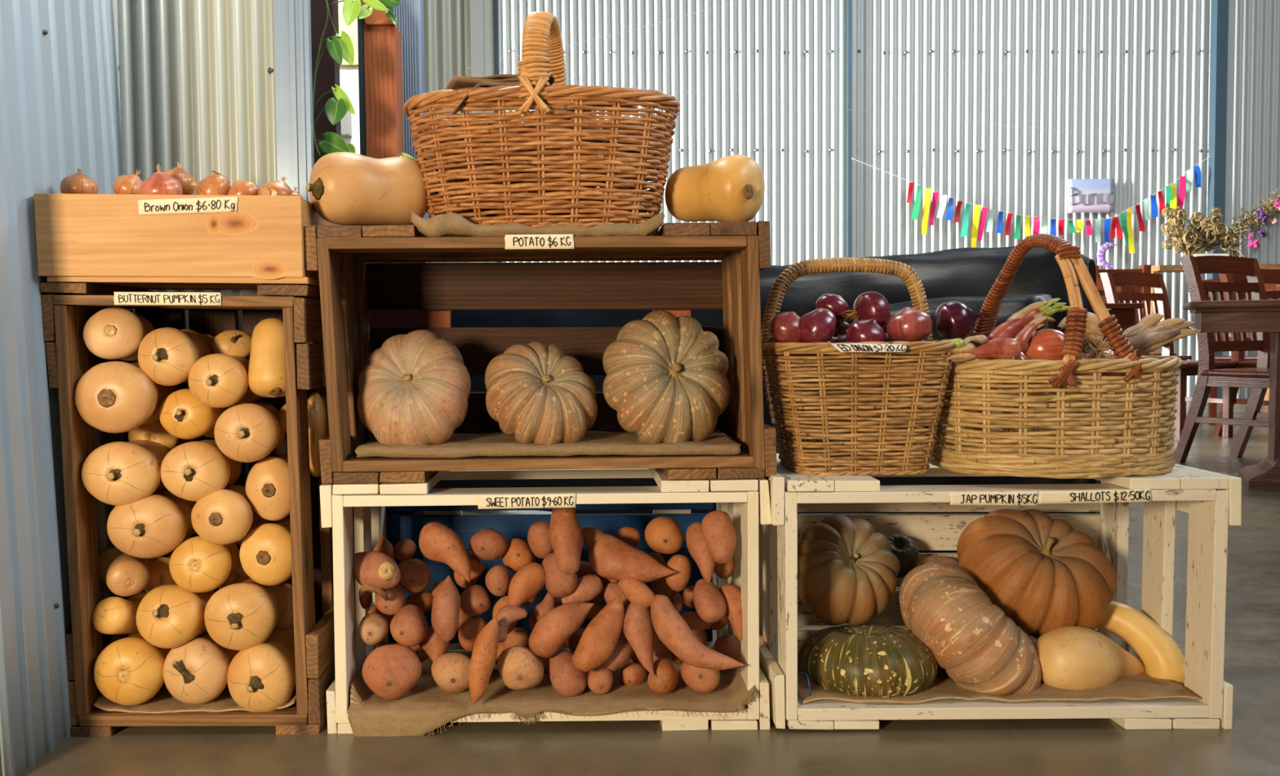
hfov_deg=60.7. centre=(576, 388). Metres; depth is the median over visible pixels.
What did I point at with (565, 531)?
sweet potato
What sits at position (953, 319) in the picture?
onion
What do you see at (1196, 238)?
bunch
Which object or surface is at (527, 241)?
price label
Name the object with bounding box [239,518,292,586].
pumpkin
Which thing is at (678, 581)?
sweet potato
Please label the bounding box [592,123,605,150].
potato
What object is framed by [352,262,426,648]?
wall
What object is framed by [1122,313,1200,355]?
shallot
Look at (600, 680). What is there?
sweet potato
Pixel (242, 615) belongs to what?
pumpkin
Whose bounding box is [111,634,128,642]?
pumpkin
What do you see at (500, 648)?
sweet potato
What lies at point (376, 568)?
sweet potato
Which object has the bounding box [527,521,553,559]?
sweet potato
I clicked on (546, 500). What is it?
price label
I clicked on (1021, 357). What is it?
onion
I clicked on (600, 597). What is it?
sweet potato
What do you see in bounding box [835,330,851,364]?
onion
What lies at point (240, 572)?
pumpkin
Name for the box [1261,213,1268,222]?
flower
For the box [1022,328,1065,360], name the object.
shallot
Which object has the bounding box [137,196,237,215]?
price label
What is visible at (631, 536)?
sweet potato
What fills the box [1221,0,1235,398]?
trim
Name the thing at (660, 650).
sweet potato
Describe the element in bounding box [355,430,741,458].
burlap cloth
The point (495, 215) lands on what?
potato
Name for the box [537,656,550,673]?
sweet potato
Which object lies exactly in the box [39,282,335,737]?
wooden crate
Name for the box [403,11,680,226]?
wicker basket
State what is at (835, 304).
onion
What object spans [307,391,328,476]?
pumpkin
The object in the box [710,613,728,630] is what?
sweet potato
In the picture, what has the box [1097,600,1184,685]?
squash
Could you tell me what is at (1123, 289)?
dining chair
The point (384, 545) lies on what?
sweet potato
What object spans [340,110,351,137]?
meter box
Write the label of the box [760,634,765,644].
sweet potato
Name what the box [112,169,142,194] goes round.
onion
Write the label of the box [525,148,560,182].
potato
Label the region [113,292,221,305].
price label
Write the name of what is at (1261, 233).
flower
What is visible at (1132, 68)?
wall
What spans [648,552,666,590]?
sweet potato
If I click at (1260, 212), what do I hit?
flower
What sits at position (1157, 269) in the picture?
stand
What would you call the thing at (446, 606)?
sweet potato
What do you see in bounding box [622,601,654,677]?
sweet potato
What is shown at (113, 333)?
pumpkin
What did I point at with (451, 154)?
potato
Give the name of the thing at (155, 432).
pumpkin
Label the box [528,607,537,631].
sweet potato
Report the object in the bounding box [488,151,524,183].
potato
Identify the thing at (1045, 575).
pumpkin
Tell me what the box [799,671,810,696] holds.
twine
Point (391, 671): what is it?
sweet potato
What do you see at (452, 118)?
potato
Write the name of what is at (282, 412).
pumpkin
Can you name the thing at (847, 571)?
pumpkin
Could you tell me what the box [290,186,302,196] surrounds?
onion
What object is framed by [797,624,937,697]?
pumpkin
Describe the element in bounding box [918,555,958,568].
pumpkin
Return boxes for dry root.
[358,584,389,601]
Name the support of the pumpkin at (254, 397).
in the wooden crate at (65, 316)
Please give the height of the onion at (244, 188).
0.051 m
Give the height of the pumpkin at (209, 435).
0.073 m
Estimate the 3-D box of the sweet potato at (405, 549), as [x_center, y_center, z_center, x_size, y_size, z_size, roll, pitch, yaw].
[-0.311,0.294,1.982,0.039,0.042,0.051,-1,3,0]
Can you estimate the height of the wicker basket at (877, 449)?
0.369 m
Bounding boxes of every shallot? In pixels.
[935,334,1021,364]
[987,297,1070,341]
[1013,315,1048,351]
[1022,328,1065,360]
[1057,308,1111,345]
[1077,329,1138,359]
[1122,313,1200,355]
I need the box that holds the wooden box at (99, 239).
[33,193,339,290]
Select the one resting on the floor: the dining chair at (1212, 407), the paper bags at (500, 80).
the dining chair at (1212, 407)
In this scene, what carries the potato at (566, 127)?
on the potato at (571, 154)
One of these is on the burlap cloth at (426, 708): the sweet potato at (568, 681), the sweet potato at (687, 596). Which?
the sweet potato at (568, 681)
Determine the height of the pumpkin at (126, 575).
0.065 m
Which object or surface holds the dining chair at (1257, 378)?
on the floor
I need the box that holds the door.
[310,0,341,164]
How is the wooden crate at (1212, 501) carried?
on the floor
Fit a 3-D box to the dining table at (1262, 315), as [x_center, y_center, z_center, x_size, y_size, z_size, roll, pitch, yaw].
[3.381,0.027,4.222,1.800,0.757,0.420,1,3,26]
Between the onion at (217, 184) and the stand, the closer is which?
the onion at (217, 184)
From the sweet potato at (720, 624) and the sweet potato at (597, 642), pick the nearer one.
the sweet potato at (597, 642)
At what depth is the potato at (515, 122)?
1.81 m
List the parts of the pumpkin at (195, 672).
stem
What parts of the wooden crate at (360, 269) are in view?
rail, rail, rail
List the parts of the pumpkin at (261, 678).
stem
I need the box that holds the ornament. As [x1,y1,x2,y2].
[1097,243,1117,268]
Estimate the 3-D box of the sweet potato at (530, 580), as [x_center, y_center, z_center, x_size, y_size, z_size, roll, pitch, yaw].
[-0.086,0.335,1.862,0.076,0.072,0.049,-2,3,-27]
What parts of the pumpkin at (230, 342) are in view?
stem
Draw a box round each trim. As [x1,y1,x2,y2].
[273,0,314,202]
[357,17,366,155]
[360,0,402,39]
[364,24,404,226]
[388,0,427,262]
[464,0,474,262]
[470,0,486,262]
[482,0,497,262]
[493,0,502,262]
[846,0,852,257]
[851,0,857,257]
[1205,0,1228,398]
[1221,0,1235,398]
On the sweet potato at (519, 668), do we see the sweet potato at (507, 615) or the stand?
the sweet potato at (507, 615)
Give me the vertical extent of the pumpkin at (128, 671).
0.115 m
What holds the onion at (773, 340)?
in the wicker basket at (877, 449)
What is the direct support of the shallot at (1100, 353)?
in the wicker basket at (1101, 442)
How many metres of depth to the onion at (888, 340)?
1.86 m
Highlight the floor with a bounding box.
[0,398,1279,775]
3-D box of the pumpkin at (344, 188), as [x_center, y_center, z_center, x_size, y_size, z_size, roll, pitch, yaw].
[-0.354,-0.334,1.842,0.218,0.122,0.123,-2,3,-27]
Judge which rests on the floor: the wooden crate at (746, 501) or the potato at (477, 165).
the wooden crate at (746, 501)
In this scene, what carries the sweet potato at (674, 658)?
on the burlap cloth at (426, 708)
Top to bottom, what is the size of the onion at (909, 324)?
0.064 m
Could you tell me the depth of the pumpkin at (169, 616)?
1.78 m
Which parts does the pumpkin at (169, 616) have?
stem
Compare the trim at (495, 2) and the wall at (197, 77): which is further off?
the trim at (495, 2)
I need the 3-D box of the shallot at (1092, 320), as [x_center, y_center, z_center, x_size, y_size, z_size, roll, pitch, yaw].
[0.901,-0.108,1.935,0.091,0.066,0.028,-1,3,0]
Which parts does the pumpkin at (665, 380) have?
stem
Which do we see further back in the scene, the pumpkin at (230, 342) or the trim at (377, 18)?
the trim at (377, 18)
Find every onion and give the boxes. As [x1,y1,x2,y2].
[59,167,97,194]
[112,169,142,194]
[139,164,182,195]
[164,161,195,195]
[190,170,231,195]
[226,176,258,195]
[257,176,292,195]
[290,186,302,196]
[768,311,801,342]
[771,337,805,364]
[800,308,835,342]
[808,336,837,364]
[815,293,849,324]
[833,321,849,337]
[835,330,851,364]
[837,291,890,328]
[845,319,886,342]
[864,333,898,364]
[885,306,932,342]
[895,337,928,363]
[933,301,986,339]
[974,358,1005,389]
[1003,351,1029,389]
[1027,359,1055,395]
[1072,352,1093,393]
[1086,346,1122,376]
[1122,355,1148,376]
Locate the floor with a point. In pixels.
(1074, 747)
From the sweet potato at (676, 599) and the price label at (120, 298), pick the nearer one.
the price label at (120, 298)
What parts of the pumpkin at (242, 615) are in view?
stem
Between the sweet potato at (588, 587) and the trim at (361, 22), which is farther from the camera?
the trim at (361, 22)
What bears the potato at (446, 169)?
on the potato at (457, 211)
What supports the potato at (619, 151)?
on the potato at (620, 188)
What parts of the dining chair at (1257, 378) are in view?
leg, rail, rail, seat, rail, leg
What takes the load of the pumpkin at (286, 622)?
on the pumpkin at (291, 631)
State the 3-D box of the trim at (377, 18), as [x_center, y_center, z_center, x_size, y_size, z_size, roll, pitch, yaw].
[-0.426,-0.814,2.365,0.079,0.084,0.120,-1,3,0]
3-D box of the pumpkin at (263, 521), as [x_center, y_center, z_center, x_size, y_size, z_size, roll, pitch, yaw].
[-0.589,0.235,1.975,0.081,0.088,0.139,-1,3,-7]
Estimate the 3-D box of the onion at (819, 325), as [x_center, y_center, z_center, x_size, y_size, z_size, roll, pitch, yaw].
[0.399,-0.098,1.805,0.060,0.068,0.072,-1,3,0]
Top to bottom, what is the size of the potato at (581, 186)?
0.062 m
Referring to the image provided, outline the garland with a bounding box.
[1224,188,1279,257]
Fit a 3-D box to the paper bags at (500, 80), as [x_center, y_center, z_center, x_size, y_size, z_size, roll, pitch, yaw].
[-0.137,-0.479,1.837,0.166,0.066,0.170,-1,3,-14]
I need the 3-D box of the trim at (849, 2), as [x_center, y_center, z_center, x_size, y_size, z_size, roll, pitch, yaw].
[2.469,-2.112,9.877,0.038,4.500,0.040,-1,3,0]
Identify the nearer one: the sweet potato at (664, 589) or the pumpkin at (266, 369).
the pumpkin at (266, 369)
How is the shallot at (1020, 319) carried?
in the wicker basket at (1101, 442)
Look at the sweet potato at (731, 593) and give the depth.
1.84 m
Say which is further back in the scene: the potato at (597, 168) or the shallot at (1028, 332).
the potato at (597, 168)
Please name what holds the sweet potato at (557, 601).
on the sweet potato at (532, 620)
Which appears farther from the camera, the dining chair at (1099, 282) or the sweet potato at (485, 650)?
the dining chair at (1099, 282)
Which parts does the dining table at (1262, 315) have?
moulding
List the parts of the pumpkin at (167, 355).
stem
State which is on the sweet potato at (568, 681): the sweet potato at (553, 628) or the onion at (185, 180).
the sweet potato at (553, 628)
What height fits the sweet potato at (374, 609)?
0.044 m
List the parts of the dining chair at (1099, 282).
rail, rail, leg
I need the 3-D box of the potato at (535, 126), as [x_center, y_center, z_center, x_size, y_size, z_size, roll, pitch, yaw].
[-0.059,-0.426,1.833,0.062,0.062,0.063,-1,3,0]
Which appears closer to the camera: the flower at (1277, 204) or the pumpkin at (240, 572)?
the pumpkin at (240, 572)
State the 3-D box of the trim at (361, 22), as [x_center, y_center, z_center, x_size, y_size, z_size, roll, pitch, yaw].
[-0.459,-0.465,2.417,0.017,2.000,0.120,-1,3,0]
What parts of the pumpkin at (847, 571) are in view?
stem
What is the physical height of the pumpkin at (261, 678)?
0.118 m
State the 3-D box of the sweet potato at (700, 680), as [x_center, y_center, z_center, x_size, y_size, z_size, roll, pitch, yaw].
[0.208,0.477,1.838,0.066,0.064,0.081,-1,3,0]
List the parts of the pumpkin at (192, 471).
stem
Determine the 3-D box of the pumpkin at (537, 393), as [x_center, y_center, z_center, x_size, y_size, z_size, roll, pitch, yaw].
[-0.061,0.012,1.879,0.192,0.184,0.174,-1,3,0]
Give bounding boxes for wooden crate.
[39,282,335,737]
[303,221,777,484]
[319,468,771,733]
[758,453,1241,729]
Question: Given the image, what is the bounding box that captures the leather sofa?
[433,246,1101,553]
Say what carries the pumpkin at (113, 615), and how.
on the pumpkin at (128, 671)
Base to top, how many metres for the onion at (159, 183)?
0.072 m
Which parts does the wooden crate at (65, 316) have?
rail, rail, rail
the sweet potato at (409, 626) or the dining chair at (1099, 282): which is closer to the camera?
the sweet potato at (409, 626)
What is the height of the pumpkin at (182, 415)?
0.085 m
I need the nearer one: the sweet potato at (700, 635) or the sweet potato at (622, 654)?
the sweet potato at (622, 654)
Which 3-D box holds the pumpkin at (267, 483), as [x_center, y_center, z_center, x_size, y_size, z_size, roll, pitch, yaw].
[-0.509,0.166,1.871,0.092,0.108,0.149,-1,3,0]
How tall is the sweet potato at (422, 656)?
0.050 m
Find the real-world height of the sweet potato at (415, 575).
0.059 m
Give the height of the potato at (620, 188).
0.062 m
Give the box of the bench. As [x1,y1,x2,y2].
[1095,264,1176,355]
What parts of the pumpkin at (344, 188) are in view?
stem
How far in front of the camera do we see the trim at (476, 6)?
5.71 m
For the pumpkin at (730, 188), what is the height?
0.116 m
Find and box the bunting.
[852,156,1209,253]
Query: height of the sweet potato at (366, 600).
0.036 m
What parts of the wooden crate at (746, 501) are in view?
rail, rail, rail, rail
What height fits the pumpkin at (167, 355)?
0.097 m
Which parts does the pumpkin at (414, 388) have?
stem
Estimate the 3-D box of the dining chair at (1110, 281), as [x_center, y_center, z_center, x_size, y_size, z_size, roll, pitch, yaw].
[3.535,-0.208,6.552,0.532,0.998,0.584,-2,3,-28]
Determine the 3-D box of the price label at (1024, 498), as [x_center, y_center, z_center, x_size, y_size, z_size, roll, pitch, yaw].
[0.667,0.177,1.744,0.141,0.023,0.003,-1,3,0]
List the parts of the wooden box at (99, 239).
board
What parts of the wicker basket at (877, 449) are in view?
handle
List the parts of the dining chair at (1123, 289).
rail, leg, seat, leg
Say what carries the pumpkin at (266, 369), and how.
in the wooden crate at (65, 316)
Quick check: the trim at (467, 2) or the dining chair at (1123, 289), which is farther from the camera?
the dining chair at (1123, 289)
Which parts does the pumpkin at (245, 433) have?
stem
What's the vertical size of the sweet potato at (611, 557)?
0.083 m
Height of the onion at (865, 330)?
0.055 m
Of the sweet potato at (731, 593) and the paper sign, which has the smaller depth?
the sweet potato at (731, 593)
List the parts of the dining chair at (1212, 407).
leg, rail, seat, rail, rail, leg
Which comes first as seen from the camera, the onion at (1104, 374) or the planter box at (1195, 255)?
the onion at (1104, 374)
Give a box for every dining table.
[1095,302,1143,393]
[1182,299,1279,491]
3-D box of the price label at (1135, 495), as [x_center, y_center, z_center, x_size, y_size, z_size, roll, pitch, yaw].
[0.829,0.173,1.745,0.182,0.022,0.003,-1,3,0]
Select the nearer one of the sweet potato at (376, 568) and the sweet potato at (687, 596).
the sweet potato at (376, 568)
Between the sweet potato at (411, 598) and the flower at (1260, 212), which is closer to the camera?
the sweet potato at (411, 598)
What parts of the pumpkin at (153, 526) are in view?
stem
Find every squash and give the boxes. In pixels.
[1033,626,1145,690]
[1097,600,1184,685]
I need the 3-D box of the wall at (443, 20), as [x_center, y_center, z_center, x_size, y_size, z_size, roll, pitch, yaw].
[-0.716,-1.228,5.804,0.291,3.200,0.030,-1,3,0]
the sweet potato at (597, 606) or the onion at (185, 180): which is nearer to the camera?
the onion at (185, 180)
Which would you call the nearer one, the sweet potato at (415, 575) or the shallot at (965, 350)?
the shallot at (965, 350)
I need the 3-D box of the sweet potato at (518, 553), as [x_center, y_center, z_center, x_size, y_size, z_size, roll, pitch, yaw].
[-0.101,0.293,1.919,0.061,0.059,0.061,1,3,37]
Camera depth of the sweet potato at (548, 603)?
1.88 m
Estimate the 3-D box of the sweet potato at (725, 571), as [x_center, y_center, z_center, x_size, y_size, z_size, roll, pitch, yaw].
[0.256,0.311,1.908,0.044,0.044,0.052,1,3,23]
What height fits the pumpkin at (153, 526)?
0.108 m
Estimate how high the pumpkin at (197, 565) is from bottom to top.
0.098 m
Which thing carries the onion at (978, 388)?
in the wicker basket at (1101, 442)
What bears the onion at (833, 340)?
in the wicker basket at (877, 449)
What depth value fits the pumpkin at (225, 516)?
1.78 m
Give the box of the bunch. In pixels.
[1160,206,1234,256]
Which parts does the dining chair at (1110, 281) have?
leg, rail, rail, leg, leg, seat, leg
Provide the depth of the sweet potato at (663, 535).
1.87 m
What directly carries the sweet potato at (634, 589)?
on the sweet potato at (637, 626)
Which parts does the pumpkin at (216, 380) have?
stem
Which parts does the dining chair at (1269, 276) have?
leg, seat, rail, rail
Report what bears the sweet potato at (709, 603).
in the wooden crate at (746, 501)
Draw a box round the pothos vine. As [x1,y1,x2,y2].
[312,0,415,159]
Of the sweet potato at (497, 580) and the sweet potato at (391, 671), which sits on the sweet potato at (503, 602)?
the sweet potato at (497, 580)
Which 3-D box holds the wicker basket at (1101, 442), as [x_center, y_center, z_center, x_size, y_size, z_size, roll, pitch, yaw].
[0.821,-0.064,1.896,0.415,0.407,0.344,-1,3,-12]
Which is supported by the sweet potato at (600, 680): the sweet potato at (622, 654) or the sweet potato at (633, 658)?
the sweet potato at (622, 654)
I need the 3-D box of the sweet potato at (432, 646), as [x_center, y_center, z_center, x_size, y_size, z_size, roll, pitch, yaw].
[-0.246,0.438,1.874,0.054,0.059,0.056,-1,3,0]
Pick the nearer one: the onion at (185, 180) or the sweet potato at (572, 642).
the onion at (185, 180)
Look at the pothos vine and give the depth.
2.15 m
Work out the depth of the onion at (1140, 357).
1.89 m
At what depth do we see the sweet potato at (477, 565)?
1.91 m
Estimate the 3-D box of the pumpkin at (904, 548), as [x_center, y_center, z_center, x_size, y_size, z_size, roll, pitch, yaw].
[0.609,0.319,2.076,0.083,0.079,0.083,-1,3,0]
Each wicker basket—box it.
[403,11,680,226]
[761,257,955,475]
[924,233,1182,479]
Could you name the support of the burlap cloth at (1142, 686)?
in the wooden crate at (1212, 501)
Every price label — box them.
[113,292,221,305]
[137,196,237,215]
[477,493,575,509]
[504,234,573,249]
[829,342,906,353]
[949,491,1038,505]
[1038,488,1151,504]
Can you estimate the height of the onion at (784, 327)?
0.055 m
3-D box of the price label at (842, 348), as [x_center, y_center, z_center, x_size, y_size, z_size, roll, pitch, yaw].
[0.471,-0.065,1.756,0.124,0.017,0.022,-1,3,0]
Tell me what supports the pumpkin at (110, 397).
on the pumpkin at (117, 473)
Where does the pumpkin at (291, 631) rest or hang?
in the wooden crate at (65, 316)
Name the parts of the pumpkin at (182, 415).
stem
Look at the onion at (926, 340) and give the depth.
1.86 m
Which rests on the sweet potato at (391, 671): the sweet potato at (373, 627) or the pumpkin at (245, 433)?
the sweet potato at (373, 627)
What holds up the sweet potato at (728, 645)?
on the burlap cloth at (426, 708)
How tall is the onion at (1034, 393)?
0.072 m
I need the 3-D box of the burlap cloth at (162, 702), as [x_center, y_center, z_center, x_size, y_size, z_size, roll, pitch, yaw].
[-0.630,0.511,1.890,0.337,0.040,0.191,-1,3,0]
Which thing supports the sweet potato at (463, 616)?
in the wooden crate at (746, 501)
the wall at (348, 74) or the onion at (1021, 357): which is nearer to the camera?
the onion at (1021, 357)
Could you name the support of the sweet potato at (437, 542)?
in the wooden crate at (746, 501)
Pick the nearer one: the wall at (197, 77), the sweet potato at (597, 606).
the sweet potato at (597, 606)
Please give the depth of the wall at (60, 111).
1.74 m
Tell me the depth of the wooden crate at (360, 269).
1.94 m
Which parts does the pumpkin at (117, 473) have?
stem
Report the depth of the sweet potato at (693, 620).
1.88 m
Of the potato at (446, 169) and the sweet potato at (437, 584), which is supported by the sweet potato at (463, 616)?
the sweet potato at (437, 584)
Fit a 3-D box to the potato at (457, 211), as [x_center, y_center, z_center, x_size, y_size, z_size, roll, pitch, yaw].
[-0.192,-0.312,1.895,0.061,0.061,0.062,-3,3,-37]
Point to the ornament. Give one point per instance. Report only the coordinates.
(1101, 252)
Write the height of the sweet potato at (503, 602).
0.067 m
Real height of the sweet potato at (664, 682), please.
0.058 m
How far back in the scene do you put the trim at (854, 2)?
9.87 m
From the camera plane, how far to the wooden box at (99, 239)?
1.74 m
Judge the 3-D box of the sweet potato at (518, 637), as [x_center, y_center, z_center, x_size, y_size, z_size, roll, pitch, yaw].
[-0.106,0.453,1.956,0.044,0.047,0.056,1,3,25]
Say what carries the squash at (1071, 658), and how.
on the burlap cloth at (1142, 686)
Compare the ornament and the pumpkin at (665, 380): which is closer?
the pumpkin at (665, 380)
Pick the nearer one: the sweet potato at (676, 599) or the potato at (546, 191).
the potato at (546, 191)
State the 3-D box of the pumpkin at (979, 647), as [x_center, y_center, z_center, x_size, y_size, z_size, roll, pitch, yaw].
[0.687,0.429,1.906,0.236,0.244,0.259,-1,3,0]
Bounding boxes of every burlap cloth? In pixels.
[93,682,296,713]
[346,633,759,736]
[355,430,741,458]
[409,210,665,237]
[797,653,1201,703]
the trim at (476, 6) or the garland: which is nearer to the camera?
the trim at (476, 6)
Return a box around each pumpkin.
[74,361,175,433]
[81,440,168,506]
[83,306,155,360]
[92,591,146,635]
[93,631,172,706]
[97,546,123,585]
[106,488,196,558]
[106,552,159,596]
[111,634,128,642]
[128,419,188,451]
[135,584,214,648]
[137,327,213,386]
[144,551,177,593]
[159,388,226,439]
[160,440,241,502]
[163,631,239,704]
[168,536,239,592]
[187,353,253,408]
[191,484,262,545]
[200,333,215,354]
[204,403,240,438]
[204,575,287,650]
[212,329,251,360]
[213,402,285,462]
[218,551,247,589]
[226,629,295,712]
[234,518,271,546]
[239,393,264,404]
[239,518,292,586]
[245,454,289,520]
[248,318,285,397]
[274,577,293,630]
[278,402,315,433]
[285,628,293,634]
[306,151,427,226]
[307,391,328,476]
[357,329,471,445]
[484,341,597,444]
[602,310,729,443]
[664,155,764,222]
[797,514,899,626]
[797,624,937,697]
[885,533,919,577]
[899,562,1040,695]
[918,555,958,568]
[956,508,1116,639]
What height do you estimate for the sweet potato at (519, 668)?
0.075 m
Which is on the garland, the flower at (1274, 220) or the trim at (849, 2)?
the flower at (1274, 220)
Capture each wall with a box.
[0,0,122,775]
[116,0,277,537]
[337,0,359,226]
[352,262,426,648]
[423,0,468,262]
[498,0,1279,398]
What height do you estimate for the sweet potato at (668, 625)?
0.116 m
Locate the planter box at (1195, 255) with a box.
[1193,253,1229,256]
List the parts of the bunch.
stem, stem, stem, stem, stem, stem, stem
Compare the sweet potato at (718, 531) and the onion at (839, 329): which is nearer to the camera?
the sweet potato at (718, 531)
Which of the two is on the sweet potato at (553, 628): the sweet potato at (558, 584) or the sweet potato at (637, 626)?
the sweet potato at (558, 584)
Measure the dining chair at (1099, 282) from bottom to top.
0.998 m
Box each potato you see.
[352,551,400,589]
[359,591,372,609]
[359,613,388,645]
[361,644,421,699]
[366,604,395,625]
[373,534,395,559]
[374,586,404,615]
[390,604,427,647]
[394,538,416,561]
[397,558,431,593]
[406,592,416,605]
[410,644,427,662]
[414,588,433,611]
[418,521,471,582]
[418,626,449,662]
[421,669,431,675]
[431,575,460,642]
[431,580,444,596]
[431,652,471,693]
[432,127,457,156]
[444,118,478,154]
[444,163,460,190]
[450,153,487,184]
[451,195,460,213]
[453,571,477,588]
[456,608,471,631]
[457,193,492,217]
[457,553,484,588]
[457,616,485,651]
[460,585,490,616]
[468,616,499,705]
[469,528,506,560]
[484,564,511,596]
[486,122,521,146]
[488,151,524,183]
[491,191,523,219]
[492,595,518,634]
[494,642,505,665]
[495,604,527,643]
[497,646,543,689]
[501,538,535,572]
[503,627,529,648]
[507,562,546,606]
[522,591,539,605]
[523,122,559,151]
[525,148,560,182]
[527,190,558,214]
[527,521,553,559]
[528,602,594,657]
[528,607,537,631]
[533,592,555,620]
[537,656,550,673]
[541,552,577,598]
[548,507,583,574]
[548,648,586,697]
[555,598,563,607]
[560,153,596,182]
[561,186,593,218]
[561,574,603,604]
[564,118,599,150]
[565,627,585,652]
[572,594,624,671]
[576,560,594,578]
[581,527,604,551]
[583,168,600,187]
[586,600,604,619]
[587,533,676,583]
[587,666,613,694]
[591,586,604,602]
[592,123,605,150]
[593,186,628,213]
[596,573,619,586]
[598,151,635,182]
[599,630,633,672]
[603,115,640,152]
[603,582,631,618]
[616,526,640,547]
[617,578,655,608]
[620,662,646,686]
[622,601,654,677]
[627,124,653,153]
[627,157,646,189]
[631,651,641,664]
[644,516,684,554]
[647,658,678,694]
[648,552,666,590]
[650,594,746,670]
[651,582,673,599]
[653,628,667,663]
[664,554,691,591]
[670,591,683,613]
[671,651,683,664]
[680,612,712,630]
[680,662,719,693]
[682,586,695,608]
[685,522,715,583]
[691,630,707,645]
[693,578,726,623]
[701,511,736,564]
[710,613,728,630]
[713,557,735,578]
[714,634,741,669]
[718,583,742,641]
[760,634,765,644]
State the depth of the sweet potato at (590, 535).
1.89 m
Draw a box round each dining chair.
[1096,276,1121,303]
[1097,286,1191,418]
[1099,271,1237,441]
[1173,255,1271,462]
[1201,278,1279,425]
[1212,269,1279,435]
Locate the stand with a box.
[1150,263,1279,400]
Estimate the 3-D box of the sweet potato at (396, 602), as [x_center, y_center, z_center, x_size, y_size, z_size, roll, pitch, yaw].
[-0.319,0.361,1.864,0.051,0.048,0.066,-1,3,0]
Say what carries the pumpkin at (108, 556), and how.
in the wooden crate at (65, 316)
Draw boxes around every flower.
[1247,240,1260,248]
[1248,233,1253,239]
[1255,208,1265,217]
[1257,229,1266,237]
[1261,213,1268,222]
[1270,217,1277,224]
[1274,200,1279,208]
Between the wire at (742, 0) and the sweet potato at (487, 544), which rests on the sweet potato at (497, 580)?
the sweet potato at (487, 544)
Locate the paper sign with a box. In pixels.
[1067,178,1115,213]
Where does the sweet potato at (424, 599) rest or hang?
in the wooden crate at (746, 501)
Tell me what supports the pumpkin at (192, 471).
on the pumpkin at (225, 516)
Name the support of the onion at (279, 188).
in the wooden box at (99, 239)
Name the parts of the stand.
leg, leg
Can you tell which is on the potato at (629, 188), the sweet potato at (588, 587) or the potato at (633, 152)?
the potato at (633, 152)
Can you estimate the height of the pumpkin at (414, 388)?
0.208 m
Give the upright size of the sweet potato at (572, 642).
0.045 m
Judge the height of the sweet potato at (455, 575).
0.041 m
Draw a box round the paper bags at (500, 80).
[444,74,555,119]
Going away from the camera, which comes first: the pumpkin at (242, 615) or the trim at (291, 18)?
the pumpkin at (242, 615)
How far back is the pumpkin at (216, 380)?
1.77 m
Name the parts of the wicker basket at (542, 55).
handle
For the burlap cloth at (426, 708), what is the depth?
1.79 m
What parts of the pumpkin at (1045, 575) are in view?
stem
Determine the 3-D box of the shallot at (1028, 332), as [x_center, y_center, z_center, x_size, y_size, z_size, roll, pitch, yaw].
[0.748,-0.086,1.796,0.079,0.066,0.029,-2,3,-19]
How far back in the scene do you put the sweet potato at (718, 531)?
1.81 m
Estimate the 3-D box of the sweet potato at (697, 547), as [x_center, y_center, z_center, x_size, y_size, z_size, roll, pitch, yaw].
[0.212,0.280,1.865,0.060,0.096,0.052,1,3,29]
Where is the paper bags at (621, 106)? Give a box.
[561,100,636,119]
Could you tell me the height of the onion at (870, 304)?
0.072 m
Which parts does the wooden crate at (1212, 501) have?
rail, rail, rail, rail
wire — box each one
[466,0,743,66]
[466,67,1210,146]
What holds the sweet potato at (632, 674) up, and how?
in the burlap cloth at (426, 708)
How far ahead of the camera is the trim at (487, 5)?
5.77 m
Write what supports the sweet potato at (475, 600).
on the sweet potato at (468, 631)
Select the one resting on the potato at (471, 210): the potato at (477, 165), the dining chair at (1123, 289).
the potato at (477, 165)
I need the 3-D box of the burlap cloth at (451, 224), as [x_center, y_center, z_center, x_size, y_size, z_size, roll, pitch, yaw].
[-0.064,-0.270,1.875,0.412,0.047,0.282,-1,3,0]
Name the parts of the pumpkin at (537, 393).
stem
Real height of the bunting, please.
0.927 m
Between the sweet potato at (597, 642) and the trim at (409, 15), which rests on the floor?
the trim at (409, 15)
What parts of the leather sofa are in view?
frame, backrest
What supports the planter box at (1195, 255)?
on the stand
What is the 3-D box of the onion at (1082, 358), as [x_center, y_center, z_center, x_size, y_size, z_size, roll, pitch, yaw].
[0.881,-0.026,1.917,0.067,0.072,0.067,-1,3,0]
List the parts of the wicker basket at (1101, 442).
handle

